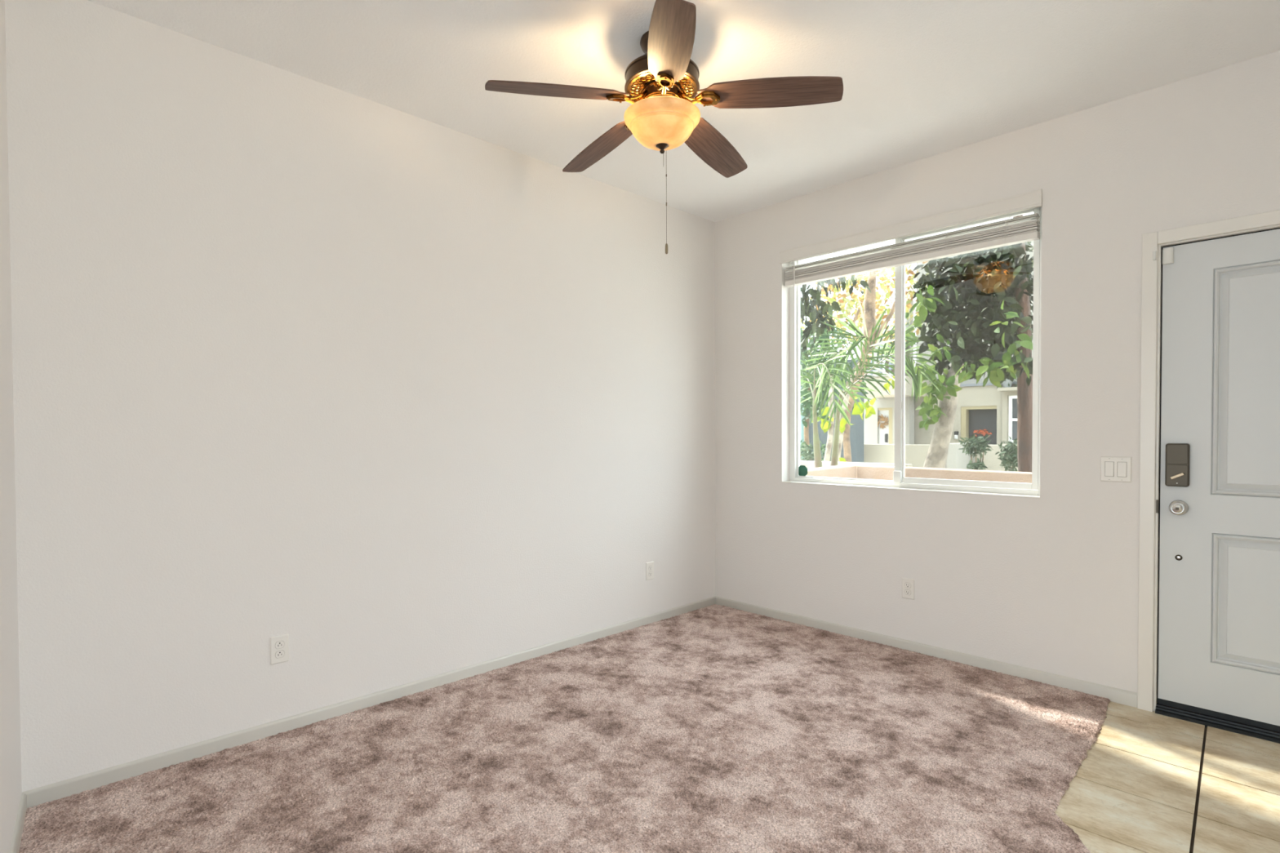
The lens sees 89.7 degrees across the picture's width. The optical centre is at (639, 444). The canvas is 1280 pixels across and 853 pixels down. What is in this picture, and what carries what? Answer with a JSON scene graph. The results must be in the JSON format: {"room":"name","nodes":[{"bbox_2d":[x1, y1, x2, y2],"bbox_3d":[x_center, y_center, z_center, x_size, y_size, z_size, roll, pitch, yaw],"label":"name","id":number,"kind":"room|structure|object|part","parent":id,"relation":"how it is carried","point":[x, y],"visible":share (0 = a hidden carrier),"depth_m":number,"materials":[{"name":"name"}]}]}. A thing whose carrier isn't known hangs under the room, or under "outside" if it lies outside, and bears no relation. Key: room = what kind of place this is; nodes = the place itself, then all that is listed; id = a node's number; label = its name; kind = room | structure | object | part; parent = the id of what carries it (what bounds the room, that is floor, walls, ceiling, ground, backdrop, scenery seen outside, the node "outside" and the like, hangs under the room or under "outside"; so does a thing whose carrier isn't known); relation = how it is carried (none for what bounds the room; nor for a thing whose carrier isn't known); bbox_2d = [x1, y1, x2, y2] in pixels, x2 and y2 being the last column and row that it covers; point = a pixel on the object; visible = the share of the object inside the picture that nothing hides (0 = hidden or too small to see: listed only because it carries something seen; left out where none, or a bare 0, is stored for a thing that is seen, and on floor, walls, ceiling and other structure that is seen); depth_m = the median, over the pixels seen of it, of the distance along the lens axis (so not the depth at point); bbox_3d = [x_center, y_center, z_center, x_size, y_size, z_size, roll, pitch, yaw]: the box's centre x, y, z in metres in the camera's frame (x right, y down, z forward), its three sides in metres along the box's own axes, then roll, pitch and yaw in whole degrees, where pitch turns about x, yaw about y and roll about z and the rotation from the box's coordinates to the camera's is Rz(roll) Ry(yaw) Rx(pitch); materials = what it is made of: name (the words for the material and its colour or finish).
{"room":"empty living room","nodes":[
{"label":"empty living room","id":0,"kind":"room"},
{"bbox_2d":[0,0,22,852],"bbox_3d":[-1.736,-0.104,1.644,0.120,2.840,1.111,-1,1,-40],"label":"wall","id":1,"kind":"structure","parent":0,"point":[11,784],"depth_m":1.93,"materials":[{"name":"white paint"}]},
{"bbox_2d":[9,792,26,852],"bbox_3d":[-1.684,1.192,1.713,0.012,0.070,1.102,-1,1,-40],"label":"baseboard","id":2,"kind":"structure","parent":1,"relation":"attached to","point":[18,831],"depth_m":1.97,"materials":[{"name":"grey paint"}]},
{"bbox_2d":[4,0,715,791],"bbox_3d":[-0.893,-0.138,3.327,4.140,2.840,0.140,-1,1,-44],"label":"wall","id":3,"kind":"structure","parent":0,"point":[403,397],"depth_m":2.71,"materials":[{"name":"white paint"}]},
{"bbox_2d":[269,633,288,665],"bbox_3d":[-1.489,0.847,2.659,0.070,0.114,0.007,-1,1,-44],"label":"wall outlet","id":4,"kind":"object","parent":3,"relation":"attached to","point":[279,645],"visible":1,"depth_m":2.66,"materials":[{"name":"white plastic"}]},
{"bbox_2d":[275,640,284,648],"bbox_3d":[-1.487,0.828,2.657,0.034,0.028,0.002,-1,1,-44],"label":"receptacle","id":5,"kind":"object","parent":4,"relation":"attached to","point":[278,644],"depth_m":2.66,"materials":[{"name":"white plastic"}]},
{"bbox_2d":[275,650,284,657],"bbox_3d":[-1.487,0.867,2.658,0.034,0.028,0.002,-1,1,-44],"label":"receptacle","id":6,"kind":"object","parent":4,"relation":"attached to","point":[278,654],"depth_m":2.66,"materials":[{"name":"white plastic"}]},
{"bbox_2d":[22,595,715,808],"bbox_3d":[-0.746,1.158,3.383,3.611,0.070,0.012,-1,1,-44],"label":"baseboard","id":7,"kind":"structure","parent":3,"relation":"attached to","point":[90,781],"depth_m":2.73,"materials":[{"name":"grey paint"}]},
{"bbox_2d":[645,561,653,580],"bbox_3d":[0.066,0.819,4.170,0.070,0.114,0.007,-1,1,-44],"label":"wall outlet","id":8,"kind":"object","parent":3,"relation":"attached to","point":[649,566],"visible":1,"depth_m":4.16,"materials":[{"name":"white plastic"}]},
{"bbox_2d":[88,0,1279,222],"bbox_3d":[-0.245,-1.552,-0.457,8.440,0.120,6.440,-1,1,-44],"label":"ceiling","id":9,"kind":"structure","parent":0,"point":[922,79],"depth_m":2.59,"materials":[{"name":"white paint"}]},
{"bbox_2d":[484,0,843,253],"bbox_3d":[0.076,-1.142,2.509,1.274,0.809,1.258,-1,1,-44],"label":"ceiling fan","id":10,"kind":"object","parent":9,"relation":"hanging from","point":[661,84],"visible":1,"depth_m":2.37,"materials":[{"name":"brown wood"}]},
{"bbox_3d":[-0.295,-1.281,2.336,0.522,0.074,0.142,-1,1,-20],"label":"blade","id":11,"kind":"part","parent":10,"relation":"part of","materials":[{"name":"brown wood"}]},
{"bbox_3d":[-0.161,-1.290,2.790,0.142,0.074,0.522,-1,1,-38],"label":"blade","id":12,"kind":"part","parent":10,"relation":"part of","materials":[{"name":"brown wood"}]},
{"bbox_3d":[0.085,-1.204,2.473,0.294,0.116,0.294,-1,1,-44],"label":"lamp shade","id":13,"kind":"part","parent":10,"relation":"part of","materials":[{"name":"orange glass"}]},
{"bbox_3d":[0.085,-1.358,2.470,0.268,0.008,0.268,-1,1,-44],"label":"filigree plate","id":14,"kind":"part","parent":10,"relation":"part of","materials":[{"name":"gold metal"}]},
{"bbox_3d":[0.102,-0.951,2.477,0.004,0.359,0.004,-1,1,-44],"label":"pull chain","id":15,"kind":"part","parent":10,"relation":"part of","materials":[{"name":"grey metal"}]},
{"bbox_3d":[0.096,-1.278,2.068,0.142,0.074,0.522,0,1,-2],"label":"blade","id":16,"kind":"part","parent":10,"relation":"part of","materials":[{"name":"brown wood"}]},
{"bbox_3d":[0.312,-1.292,2.804,0.142,0.074,0.522,0,1,34],"label":"blade","id":17,"kind":"part","parent":10,"relation":"part of","materials":[{"name":"brown wood"}]},
{"bbox_3d":[0.471,-1.284,2.357,0.522,0.074,0.142,0,1,16],"label":"blade","id":18,"kind":"part","parent":10,"relation":"part of","materials":[{"name":"brown wood"}]},
{"bbox_2d":[973,429,991,436],"bbox_3d":[11.255,-0.368,21.148,0.161,0.268,0.566,-1,1,-44],"label":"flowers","id":19,"kind":"object","parent":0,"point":[984,433],"visible":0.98,"depth_m":21.17,"materials":[{"name":"red plant"}]},
{"bbox_2d":[715,50,1279,693],"bbox_3d":[2.730,-0.136,2.469,0.140,2.840,6.140,-1,1,-44],"label":"wall","id":20,"kind":"structure","parent":0,"point":[1049,583],"depth_m":3.19,"materials":[{"name":"white paint"}]},
{"bbox_2d":[902,577,914,599],"bbox_3d":[1.514,0.816,3.636,0.007,0.114,0.070,-1,1,-44],"label":"wall outlet","id":21,"kind":"object","parent":20,"relation":"attached to","point":[908,584],"visible":1,"depth_m":3.63,"materials":[{"name":"white plastic"}]},
{"bbox_2d":[904,589,911,595],"bbox_3d":[1.512,0.835,3.634,0.002,0.028,0.034,-1,1,-44],"label":"receptacle","id":22,"kind":"object","parent":21,"relation":"attached to","point":[907,592],"depth_m":3.63,"materials":[{"name":"white plastic"}]},
{"bbox_2d":[904,582,911,587],"bbox_3d":[1.512,0.796,3.634,0.002,0.028,0.034,-1,1,-44],"label":"receptacle","id":23,"kind":"object","parent":21,"relation":"attached to","point":[906,584],"depth_m":3.63,"materials":[{"name":"white plastic"}]},
{"bbox_2d":[781,480,1039,497],"bbox_3d":[1.479,0.254,3.725,0.092,0.005,1.483,-1,1,-44],"label":"trim","id":24,"kind":"structure","parent":20,"relation":"attached to","point":[788,482],"depth_m":3.62,"materials":[{"name":"white paint"}]},
{"bbox_2d":[789,206,1041,495],"bbox_3d":[1.520,-0.499,3.754,0.078,1.502,1.483,-1,1,-44],"label":"window","id":25,"kind":"structure","parent":20,"relation":"in","point":[899,479],"depth_m":3.73,"materials":[{"name":"white plastic"}]},
{"bbox_2d":[799,465,807,475],"bbox_3d":[1.074,0.177,4.253,0.001,0.076,0.076,-1,1,-44],"label":"sticker","id":26,"kind":"object","parent":25,"relation":"attached to","point":[802,468],"visible":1,"depth_m":4.25,"materials":[{"name":"green plastic"}]},
{"bbox_2d":[779,188,1042,378],"bbox_3d":[1.461,-0.834,3.694,0.087,0.830,1.489,-1,1,-44],"label":"window blind","id":27,"kind":"object","parent":25,"relation":"attached to","point":[1024,228],"visible":0.95,"depth_m":3.57,"materials":[{"name":"white"}]},
{"bbox_3d":[1.469,-1.042,3.704,0.052,0.032,1.449,-1,1,-44],"label":"rail","id":28,"kind":"part","parent":27,"relation":"part of","materials":[{"name":"white"}]},
{"bbox_3d":[1.875,-1.113,3.282,0.059,0.170,0.015,-1,1,-44],"label":"ladder cord","id":29,"kind":"part","parent":27,"relation":"part of","materials":[{"name":"white fabric"}]},
{"bbox_3d":[1.755,-0.487,3.509,0.022,1.429,0.740,-1,1,-44],"label":"sliding sash","id":30,"kind":"part","parent":25,"relation":"part of","materials":[{"name":"white plastic"}]},
{"bbox_2d":[715,595,1137,707],"bbox_3d":[1.389,1.143,3.768,0.012,0.070,2.434,-1,1,-44],"label":"baseboard","id":31,"kind":"structure","parent":20,"relation":"attached to","point":[1117,695],"depth_m":3.46,"materials":[{"name":"grey paint"}]},
{"bbox_2d":[1100,456,1131,482],"bbox_3d":[2.172,0.114,2.939,0.011,0.115,0.116,-1,1,-44],"label":"light switch","id":32,"kind":"object","parent":20,"relation":"attached to","point":[1113,468],"visible":1,"depth_m":2.94,"materials":[{"name":"white plastic"}]},
{"bbox_2d":[1152,250,1156,260],"bbox_3d":[2.249,-0.825,2.813,0.012,0.038,0.012,-1,1,-44],"label":"magnet","id":33,"kind":"object","parent":20,"relation":"attached to","point":[1154,253],"visible":1,"depth_m":2.81,"materials":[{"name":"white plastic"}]},
{"bbox_2d":[1155,499,1159,513],"bbox_3d":[2.289,0.274,2.846,0.024,0.058,0.008,-1,1,-44],"label":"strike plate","id":34,"kind":"structure","parent":20,"relation":"attached to","point":[1157,500],"depth_m":2.84,"materials":[{"name":"grey metal"}]},
{"bbox_2d":[1137,209,1279,711],"bbox_3d":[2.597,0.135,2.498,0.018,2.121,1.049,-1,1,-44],"label":"trim","id":35,"kind":"structure","parent":20,"relation":"attached to","point":[1150,241],"depth_m":2.84,"materials":[{"name":"white paint"}]},
{"bbox_2d":[1156,227,1279,732],"bbox_3d":[2.611,0.147,2.511,0.100,2.022,0.922,-1,1,-44],"label":"door","id":36,"kind":"structure","parent":20,"relation":"in","point":[1219,604],"depth_m":2.70,"materials":[{"name":"white paint"}]},
{"bbox_2d":[1162,247,1173,264],"bbox_3d":[2.300,-0.821,2.804,0.024,0.068,0.038,-1,1,-44],"label":"sensor","id":37,"kind":"object","parent":36,"relation":"attached to","point":[1167,253],"visible":1,"depth_m":2.80,"materials":[{"name":"white plastic"}]},
{"bbox_3d":[2.320,0.276,2.776,0.043,0.057,0.057,-1,1,-44],"label":"knob","id":38,"kind":"part","parent":36,"relation":"part of","materials":[{"name":"silver metal"}]},
{"bbox_2d":[1054,701,1279,852],"bbox_3d":[0.710,1.267,-1.127,3.482,0.008,8.110,1,1,43],"label":"floor tiles","id":39,"kind":"structure","parent":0,"point":[1135,789],"depth_m":2.23,"materials":[{"name":"stone"}]},
{"bbox_2d":[18,604,1111,852],"bbox_3d":[0.414,1.200,2.154,3.660,0.020,3.390,-1,1,-44],"label":"carpet","id":40,"kind":"object","parent":39,"relation":"on","point":[715,728],"visible":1,"depth_m":2.39,"materials":[{"name":"brown carpet"}]},
{"bbox_2d":[1189,726,1207,852],"bbox_3d":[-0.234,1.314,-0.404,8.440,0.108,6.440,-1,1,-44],"label":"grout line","id":41,"kind":"structure","parent":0,"point":[1192,843],"depth_m":2.21,"materials":[{"name":"brown"}]},
{"bbox_2d":[1155,702,1279,743],"bbox_3d":[2.647,1.177,2.562,0.159,0.036,0.920,-1,1,-44],"label":"trim","id":42,"kind":"structure","parent":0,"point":[1189,716],"depth_m":2.70,"materials":[{"name":"black"}]},
{"label":"outside","id":43,"kind":"structure","parent":0,"visible":0},
{"bbox_3d":[10.001,1.046,19.411,33.860,0.100,52.000,-1,1,-44],"label":"ground","id":44,"kind":"structure","parent":43,"visible":0},
{"bbox_2d":[800,440,810,460],"bbox_3d":[3.689,0.488,14.737,0.480,1.237,0.895,0,1,17],"label":"shrub","id":45,"kind":"object","parent":44,"relation":"on","point":[802,442],"visible":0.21,"depth_m":14.58,"materials":[{"name":"green plant"}]},
{"bbox_2d":[800,442,822,461],"bbox_3d":[3.291,0.541,12.463,0.395,1.217,0.723,0,1,8],"label":"shrub","id":46,"kind":"object","parent":44,"relation":"on","point":[806,453],"visible":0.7,"depth_m":12.43,"materials":[{"name":"green plant"}]},
{"bbox_2d":[819,440,831,461],"bbox_3d":[3.822,0.511,13.362,0.333,1.240,0.756,0,1,11],"label":"shrub","id":47,"kind":"object","parent":44,"relation":"on","point":[823,446],"visible":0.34,"depth_m":13.27,"materials":[{"name":"green plant"}]},
{"bbox_2d":[800,338,856,467],"bbox_3d":[2.076,-0.005,7.817,0.468,2.472,1.737,0,1,-6],"label":"palm tree","id":48,"kind":"object","parent":44,"relation":"on","point":[817,453],"visible":0.72,"depth_m":7.37,"materials":[{"name":"green plant"}]},
{"bbox_3d":[2.164,0.252,7.709,0.110,1.961,0.232,-1,1,-44],"label":"stem","id":49,"kind":"part","parent":48,"relation":"part of","materials":[{"name":"plant"}]},
{"bbox_2d":[823,375,834,461],"bbox_3d":[3.054,0.026,10.650,0.111,2.330,0.352,-1,1,-44],"label":"young tree","id":50,"kind":"object","parent":44,"relation":"on","point":[830,432],"visible":0.5,"depth_m":10.53,"materials":[{"name":"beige plant"}]},
{"bbox_2d":[800,359,864,462],"bbox_3d":[4.755,-0.716,19.827,0.750,3.450,4.159,-1,1,-44],"label":"neighbor house","id":51,"kind":"structure","parent":44,"relation":"on","point":[856,431],"depth_m":18.51,"materials":[{"name":"paint"}]},
{"bbox_2d":[800,320,868,458],"bbox_3d":[4.086,-0.935,14.561,2.045,4.058,3.617,0,1,20],"label":"tree","id":52,"kind":"object","parent":44,"relation":"on","point":[806,405],"visible":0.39,"depth_m":13.82,"materials":[{"name":"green plant"}]},
{"bbox_2d":[800,275,871,360],"bbox_3d":[2.621,-0.719,9.099,0.977,3.860,1.523,-1,1,-44],"label":"tree","id":53,"kind":"object","parent":44,"relation":"on","point":[806,309],"visible":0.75,"depth_m":8.96,"materials":[{"name":"green plant"}]},
{"bbox_2d":[811,375,894,462],"bbox_3d":[3.283,0.039,9.904,0.740,2.313,1.630,-1,1,-25],"label":"young tree","id":54,"kind":"object","parent":44,"relation":"on","point":[856,411],"visible":0.61,"depth_m":9.99,"materials":[{"name":"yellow plant"}]},
{"bbox_2d":[800,460,912,468],"bbox_3d":[2.825,0.730,9.150,0.160,0.963,2.031,-1,1,-44],"label":"wall","id":55,"kind":"structure","parent":44,"relation":"on","point":[808,464],"depth_m":9.02,"materials":[{"name":"beige paint"}]},
{"bbox_2d":[800,257,928,462],"bbox_3d":[5.124,-1.873,14.497,3.012,5.974,6.939,0,1,14],"label":"autumn tree","id":56,"kind":"object","parent":44,"relation":"on","point":[869,305],"visible":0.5,"depth_m":13.84,"materials":[{"name":"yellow plant"}]},
{"bbox_2d":[802,298,941,466],"bbox_3d":[2.677,-0.215,7.443,0.949,2.889,1.529,-1,1,-44],"label":"palm tree","id":57,"kind":"object","parent":44,"relation":"on","point":[909,365],"visible":0.87,"depth_m":7.44,"materials":[{"name":"green plant"}]},
{"bbox_3d":[2.377,0.282,7.908,0.095,1.880,0.256,-1,1,-44],"label":"stem","id":58,"kind":"part","parent":57,"relation":"part of","materials":[{"name":"plant"}]},
{"bbox_2d":[855,297,933,444],"bbox_3d":[8.652,-2.132,22.601,3.050,6.150,2.324,-1,1,-44],"label":"neighbor house","id":59,"kind":"structure","parent":44,"relation":"on","point":[873,434],"depth_m":22.67,"materials":[{"name":"grey paint"}]},
{"bbox_3d":[7.992,-2.796,21.292,0.060,0.990,1.382,-1,1,-44],"label":"balcony railing","id":60,"kind":"part","parent":59,"relation":"part of","materials":[{"name":"grey metal"}]},
{"bbox_2d":[877,413,888,429],"bbox_3d":[8.589,-0.796,22.789,0.090,0.577,0.491,-1,1,-44],"label":"wreath","id":61,"kind":"object","parent":59,"relation":"attached to","point":[882,419],"visible":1,"depth_m":22.77,"materials":[{"name":"brown wicker"}]},
{"bbox_3d":[8.675,-0.136,22.845,0.060,2.150,0.385,-1,1,-44],"label":"entry door","id":62,"kind":"part","parent":59,"relation":"part of","materials":[{"name":"grey"}]},
{"bbox_3d":[8.696,-0.219,22.735,0.060,0.300,0.080,-1,1,-44],"label":"door handle","id":63,"kind":"part","parent":59,"relation":"part of","materials":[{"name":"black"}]},
{"bbox_2d":[863,444,929,467],"bbox_3d":[7.353,0.509,18.723,0.200,1.020,2.165,-1,1,-44],"label":"wall","id":64,"kind":"structure","parent":44,"relation":"on","point":[915,455],"depth_m":18.64,"materials":[{"name":"beige paint"}]},
{"bbox_2d":[805,464,1031,483],"bbox_3d":[2.795,0.775,4.366,2.568,1.048,4.326,-1,1,-44],"label":"wall","id":65,"kind":"structure","parent":44,"relation":"on","point":[846,471],"depth_m":5.92,"materials":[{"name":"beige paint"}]},
{"bbox_2d":[905,301,964,468],"bbox_3d":[4.610,-0.649,9.963,1.059,3.738,1.153,-1,1,-44],"label":"tree","id":66,"kind":"object","parent":44,"relation":"on","point":[948,387],"visible":0.64,"depth_m":10.08,"materials":[{"name":"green plant"}]},
{"bbox_2d":[946,442,975,469],"bbox_3d":[9.020,0.494,18.011,1.600,1.063,0.276,-1,1,-44],"label":"wall","id":67,"kind":"structure","parent":44,"relation":"on","point":[956,459],"depth_m":17.49,"materials":[{"name":"grey paint"}]},
{"bbox_2d":[909,214,1033,471],"bbox_3d":[3.849,-0.676,7.296,1.436,3.809,2.998,0,1,24],"label":"magnolia tree","id":68,"kind":"object","parent":44,"relation":"on","point":[997,286],"visible":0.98,"depth_m":6.84,"materials":[{"name":"green plant"}]},
{"bbox_2d":[914,240,1033,444],"bbox_3d":[13.182,-2.836,19.106,1.400,7.650,10.209,-1,1,-44],"label":"neighbor house","id":69,"kind":"structure","parent":44,"relation":"on","point":[988,407],"depth_m":21.17,"materials":[{"name":"beige paint"}]},
{"bbox_2d":[954,431,958,439],"bbox_3d":[10.556,-0.303,21.488,0.123,0.260,0.120,-1,1,-44],"label":"wall lamp","id":70,"kind":"object","parent":69,"relation":"attached to","point":[956,433],"visible":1,"depth_m":21.44,"materials":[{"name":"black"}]},
{"bbox_3d":[11.359,-0.097,21.231,0.060,2.110,0.940,-1,1,-44],"label":"entry door","id":71,"kind":"part","parent":69,"relation":"part of","materials":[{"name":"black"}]},
{"bbox_2d":[996,375,1017,388],"bbox_3d":[11.477,-2.167,20.151,0.798,0.921,0.974,0,1,10],"label":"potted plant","id":72,"kind":"object","parent":69,"relation":"on","point":[1007,383],"visible":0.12,"depth_m":20.04,"materials":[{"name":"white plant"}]},
{"bbox_3d":[11.501,-1.925,20.140,0.340,0.300,0.340,-1,1,-44],"label":"pot","id":73,"kind":"part","parent":72,"relation":"part of","materials":[{"name":"grey ceramic"}]},
{"bbox_3d":[12.066,-0.786,20.172,0.020,1.320,0.705,-1,1,-44],"label":"pane","id":74,"kind":"part","parent":69,"relation":"part of","materials":[{"name":"grey glass"}]},
{"bbox_2d":[958,433,992,470],"bbox_3d":[7.260,0.421,13.935,0.679,1.371,0.904,0,1,26],"label":"shrub","id":75,"kind":"object","parent":44,"relation":"on","point":[980,444],"visible":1,"depth_m":13.80,"materials":[{"name":"green plant"}]},
{"bbox_3d":[7.286,0.601,13.914,0.042,1.013,0.280,-1,1,-44],"label":"stem","id":76,"kind":"part","parent":75,"relation":"part of","materials":[{"name":"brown plant"}]},
{"bbox_2d":[966,457,987,470],"bbox_3d":[6.930,0.697,13.322,0.688,0.844,0.466,-1,1,-44],"label":"shrub","id":77,"kind":"object","parent":44,"relation":"on","point":[976,464],"visible":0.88,"depth_m":13.21,"materials":[{"name":"green plant"}]},
{"bbox_2d":[976,444,1017,471],"bbox_3d":[10.022,0.524,17.410,0.200,1.018,1.668,-1,1,-44],"label":"wall","id":78,"kind":"structure","parent":44,"relation":"on","point":[991,460],"depth_m":17.62,"materials":[{"name":"beige paint"}]},
{"bbox_2d":[995,435,1017,471],"bbox_3d":[7.710,0.469,13.320,0.620,1.296,1.072,0,1,34],"label":"shrub","id":79,"kind":"object","parent":44,"relation":"on","point":[1012,459],"visible":0.7,"depth_m":13.20,"materials":[{"name":"green plant"}]}
]}

